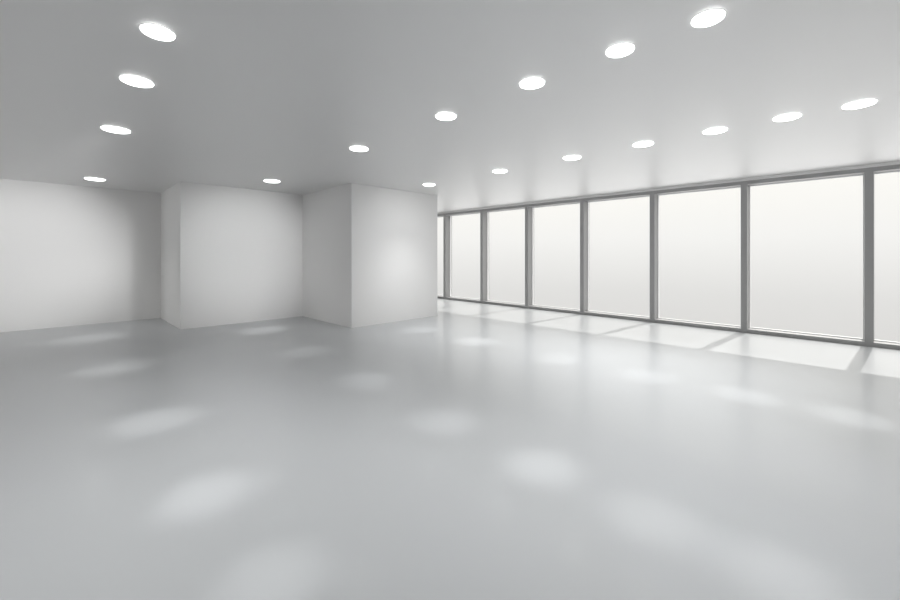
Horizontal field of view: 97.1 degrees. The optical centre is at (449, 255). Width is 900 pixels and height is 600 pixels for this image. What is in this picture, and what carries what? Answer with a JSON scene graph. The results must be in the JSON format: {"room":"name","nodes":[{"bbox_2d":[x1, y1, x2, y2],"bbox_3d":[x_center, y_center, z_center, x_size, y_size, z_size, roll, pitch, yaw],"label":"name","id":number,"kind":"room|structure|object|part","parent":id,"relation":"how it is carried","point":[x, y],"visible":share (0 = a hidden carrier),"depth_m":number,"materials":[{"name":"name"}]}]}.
{"room":"empty office space","nodes":[
{"label":"empty office space","id":0,"kind":"room"},
{"bbox_2d":[0,298,899,599],"bbox_3d":[-2.314,1.700,6.088,15.700,0.200,23.300,0,0,-45],"label":"floor","id":1,"kind":"structure","parent":0,"point":[469,450],"depth_m":3.13,"materials":[{"name":"concrete"}]},
{"bbox_2d":[437,213,451,298],"bbox_3d":[-0.677,0.028,15.322,0.340,3.145,1.790,0,0,-45],"label":"window","id":2,"kind":"structure","parent":1,"relation":"on","point":[446,219],"depth_m":14.64,"materials":[{"name":"grey metal"}]},
{"bbox_2d":[445,209,486,302],"bbox_3d":[0.585,0.028,14.052,0.340,3.145,1.790,0,0,-45],"label":"window","id":3,"kind":"structure","parent":1,"relation":"on","point":[483,215],"depth_m":13.40,"materials":[{"name":"grey metal"}]},
{"bbox_3d":[0.547,-1.508,14.090,0.340,0.075,1.682,0,0,-45],"label":"head rail","id":4,"kind":"part","parent":3,"relation":"part of","materials":[{"name":"grey metal"}]},
{"bbox_3d":[0.547,1.562,14.090,0.340,0.075,1.682,0,0,-45],"label":"rail","id":5,"kind":"part","parent":3,"relation":"part of","materials":[{"name":"grey metal"}]},
{"bbox_2d":[483,204,531,307],"bbox_3d":[1.847,0.028,12.782,0.340,3.145,1.790,0,0,-45],"label":"window","id":6,"kind":"structure","parent":1,"relation":"on","point":[528,210],"depth_m":12.13,"materials":[{"name":"grey metal"}]},
{"bbox_3d":[1.809,-1.508,12.821,0.340,0.075,1.682,0,0,-45],"label":"head rail","id":7,"kind":"part","parent":6,"relation":"part of","materials":[{"name":"grey metal"}]},
{"bbox_3d":[1.809,1.562,12.821,0.340,0.075,1.682,0,0,-45],"label":"rail","id":8,"kind":"part","parent":6,"relation":"part of","materials":[{"name":"grey metal"}]},
{"bbox_2d":[528,198,589,314],"bbox_3d":[3.108,0.028,11.513,0.340,3.145,1.790,0,0,-45],"label":"window","id":9,"kind":"structure","parent":1,"relation":"on","point":[583,205],"depth_m":10.91,"materials":[{"name":"grey metal"}]},
{"bbox_3d":[3.070,-1.508,11.551,0.340,0.075,1.682,0,0,-45],"label":"head rail","id":10,"kind":"part","parent":9,"relation":"part of","materials":[{"name":"grey metal"}]},
{"bbox_3d":[3.070,1.562,11.551,0.340,0.075,1.682,0,0,-45],"label":"rail","id":11,"kind":"part","parent":9,"relation":"part of","materials":[{"name":"grey metal"}]},
{"bbox_2d":[584,191,657,321],"bbox_3d":[4.370,0.028,10.243,0.340,3.145,1.790,0,0,-45],"label":"window","id":12,"kind":"structure","parent":1,"relation":"on","point":[653,197],"depth_m":9.59,"materials":[{"name":"grey metal"}]},
{"bbox_3d":[4.332,-1.508,10.281,0.340,0.075,1.682,0,0,-45],"label":"head rail","id":13,"kind":"part","parent":12,"relation":"part of","materials":[{"name":"grey metal"}]},
{"bbox_3d":[4.332,1.562,10.281,0.340,0.075,1.682,0,0,-45],"label":"rail","id":14,"kind":"part","parent":12,"relation":"part of","materials":[{"name":"grey metal"}]},
{"bbox_2d":[654,181,748,332],"bbox_3d":[5.632,0.028,8.973,0.340,3.145,1.790,0,0,-45],"label":"window","id":15,"kind":"structure","parent":1,"relation":"on","point":[743,185],"depth_m":8.33,"materials":[{"name":"grey metal"}]},
{"bbox_3d":[5.594,-1.508,9.012,0.340,0.075,1.682,0,0,-45],"label":"head rail","id":16,"kind":"part","parent":15,"relation":"part of","materials":[{"name":"grey metal"}]},
{"bbox_3d":[5.594,1.562,9.012,0.340,0.075,1.682,0,0,-45],"label":"rail","id":17,"kind":"part","parent":15,"relation":"part of","materials":[{"name":"grey metal"}]},
{"bbox_2d":[747,167,873,346],"bbox_3d":[6.894,0.028,7.704,0.340,3.145,1.790,0,0,-45],"label":"window","id":18,"kind":"structure","parent":1,"relation":"on","point":[867,173],"depth_m":7.15,"materials":[{"name":"grey metal"}]},
{"bbox_3d":[6.856,-1.508,7.742,0.340,0.075,1.682,0,0,-45],"label":"head rail","id":19,"kind":"part","parent":18,"relation":"part of","materials":[{"name":"grey metal"}]},
{"bbox_3d":[6.856,1.562,7.742,0.340,0.075,1.682,0,0,-45],"label":"rail","id":20,"kind":"part","parent":18,"relation":"part of","materials":[{"name":"grey metal"}]},
{"bbox_2d":[874,164,899,349],"bbox_3d":[8.155,0.028,6.434,0.340,3.145,1.790,0,0,-45],"label":"window","id":21,"kind":"structure","parent":1,"relation":"on","point":[891,168],"depth_m":6.88,"materials":[{"name":"grey metal"}]},
{"bbox_3d":[8.117,-1.508,6.472,0.340,0.075,1.682,0,0,-45],"label":"head rail","id":22,"kind":"part","parent":21,"relation":"part of","materials":[{"name":"grey metal"}]},
{"bbox_3d":[8.117,1.562,6.472,0.340,0.075,1.682,0,0,-45],"label":"rail","id":23,"kind":"part","parent":21,"relation":"part of","materials":[{"name":"grey metal"}]},
{"bbox_2d":[0,0,899,212],"bbox_3d":[-2.314,-1.725,6.088,15.700,0.250,23.300,0,0,-45],"label":"ceiling","id":24,"kind":"structure","parent":0,"point":[246,93],"depth_m":3.88,"materials":[{"name":"white paint"}]},
{"bbox_2d":[84,177,105,180],"bbox_3d":[-7.425,-1.589,8.314,0.361,0.022,0.361,0,0,-45],"label":"recessed light","id":25,"kind":"object","parent":24,"relation":"in","point":[87,178],"visible":1,"depth_m":8.26,"materials":[{"name":"white plastic"}]},
{"bbox_2d":[100,125,131,133],"bbox_3d":[-4.241,-1.589,5.048,0.314,0.022,0.314,0,0,-45],"label":"recessed light","id":26,"kind":"object","parent":24,"relation":"in","point":[113,129],"visible":1,"depth_m":5.00,"materials":[{"name":"white"}]},
{"bbox_2d":[118,74,154,87],"bbox_3d":[-2.870,-1.589,3.644,0.266,0.022,0.266,0,0,-45],"label":"recessed light","id":27,"kind":"object","parent":24,"relation":"in","point":[133,80],"visible":1,"depth_m":3.61,"materials":[{"name":"white"}]},
{"bbox_2d":[138,23,176,40],"bbox_3d":[-2.091,-1.589,2.846,0.221,0.022,0.221,0,0,-45],"label":"recessed light","id":28,"kind":"object","parent":24,"relation":"in","point":[155,31],"visible":1,"depth_m":2.81,"materials":[{"name":"white"}]},
{"bbox_2d":[263,179,280,182],"bbox_3d":[-3.823,-1.589,8.537,0.342,0.022,0.342,0,0,-45],"label":"recessed light","id":29,"kind":"object","parent":24,"relation":"in","point":[267,180],"visible":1,"depth_m":8.48,"materials":[{"name":"white plastic"}]},
{"bbox_2d":[264,180,279,182],"bbox_3d":[-3.823,-1.589,8.537,0.307,0.022,0.307,0,0,-45],"label":"diffuser","id":30,"kind":"object","parent":29,"relation":"attached to","point":[270,181],"depth_m":8.48,"materials":[{"name":"white plastic"}]},
{"bbox_2d":[349,146,368,151],"bbox_3d":[-1.360,-1.589,5.944,0.295,0.022,0.295,0,0,-45],"label":"recessed light","id":31,"kind":"object","parent":24,"relation":"in","point":[354,148],"visible":1,"depth_m":5.88,"materials":[{"name":"white plastic"}]},
{"bbox_2d":[422,183,435,185],"bbox_3d":[-0.473,-1.589,8.958,0.295,0.022,0.295,0,0,-45],"label":"recessed light","id":32,"kind":"object","parent":24,"relation":"in","point":[425,184],"visible":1,"depth_m":8.88,"materials":[{"name":"white plastic"}]},
{"bbox_2d":[435,112,456,119],"bbox_3d":[-0.046,-1.589,4.559,0.257,0.022,0.257,0,0,-45],"label":"recessed light","id":33,"kind":"object","parent":24,"relation":"in","point":[442,115],"visible":1,"depth_m":4.52,"materials":[{"name":"white"}]},
{"bbox_2d":[492,169,507,172],"bbox_3d":[0.947,-1.589,7.526,0.304,0.022,0.304,0,0,-45],"label":"recessed light","id":34,"kind":"object","parent":24,"relation":"in","point":[497,170],"visible":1,"depth_m":7.47,"materials":[{"name":"white plastic"}]},
{"bbox_2d":[493,170,506,172],"bbox_3d":[0.947,-1.589,7.526,0.273,0.022,0.273,0,0,-45],"label":"diffuser","id":35,"kind":"object","parent":34,"relation":"attached to","point":[495,171],"depth_m":7.47,"materials":[{"name":"white plastic"}]},
{"bbox_2d":[519,77,545,88],"bbox_3d":[0.760,-1.589,3.687,0.247,0.022,0.247,0,0,-45],"label":"recessed light","id":36,"kind":"object","parent":24,"relation":"in","point":[531,82],"visible":1,"depth_m":3.65,"materials":[{"name":"white"}]},
{"bbox_2d":[562,155,581,159],"bbox_3d":[1.992,-1.589,6.489,0.304,0.022,0.304,0,0,-45],"label":"recessed light","id":37,"kind":"object","parent":24,"relation":"in","point":[571,157],"visible":1,"depth_m":6.42,"materials":[{"name":"white plastic"}]},
{"bbox_2d":[605,42,635,57],"bbox_3d":[1.323,-1.589,3.094,0.221,0.022,0.221,0,0,-45],"label":"recessed light","id":38,"kind":"object","parent":24,"relation":"in","point":[618,50],"visible":1,"depth_m":3.06,"materials":[{"name":"white"}]},
{"bbox_2d":[632,141,653,146],"bbox_3d":[2.769,-1.589,5.704,0.295,0.022,0.295,0,0,-45],"label":"recessed light","id":39,"kind":"object","parent":24,"relation":"in","point":[643,143],"visible":1,"depth_m":5.66,"materials":[{"name":"white"}]},
{"bbox_2d":[437,161,899,213],"bbox_3d":[3.130,-1.573,11.498,0.350,0.055,23.300,0,0,-45],"label":"trim","id":40,"kind":"structure","parent":24,"relation":"attached to","point":[896,162],"depth_m":8.68,"materials":[{"name":"white metal"}]},
{"bbox_2d":[690,8,726,27],"bbox_3d":[1.738,-1.589,2.677,0.209,0.022,0.209,0,0,-45],"label":"recessed light","id":41,"kind":"object","parent":24,"relation":"in","point":[710,17],"visible":1,"depth_m":2.65,"materials":[{"name":"white"}]},
{"bbox_2d":[702,127,728,133],"bbox_3d":[3.392,-1.589,5.088,0.285,0.022,0.285,0,0,-45],"label":"recessed light","id":42,"kind":"object","parent":24,"relation":"in","point":[716,130],"visible":1,"depth_m":5.04,"materials":[{"name":"white"}]},
{"bbox_2d":[772,113,802,121],"bbox_3d":[3.893,-1.589,4.592,0.276,0.022,0.276,0,0,-45],"label":"recessed light","id":43,"kind":"object","parent":24,"relation":"in","point":[785,117],"visible":1,"depth_m":4.55,"materials":[{"name":"white"}]},
{"bbox_2d":[840,99,878,109],"bbox_3d":[4.319,-1.589,4.198,0.285,0.022,0.285,0,0,-45],"label":"recessed light","id":44,"kind":"object","parent":24,"relation":"in","point":[866,102],"visible":1,"depth_m":4.16,"materials":[{"name":"white"}]}
]}

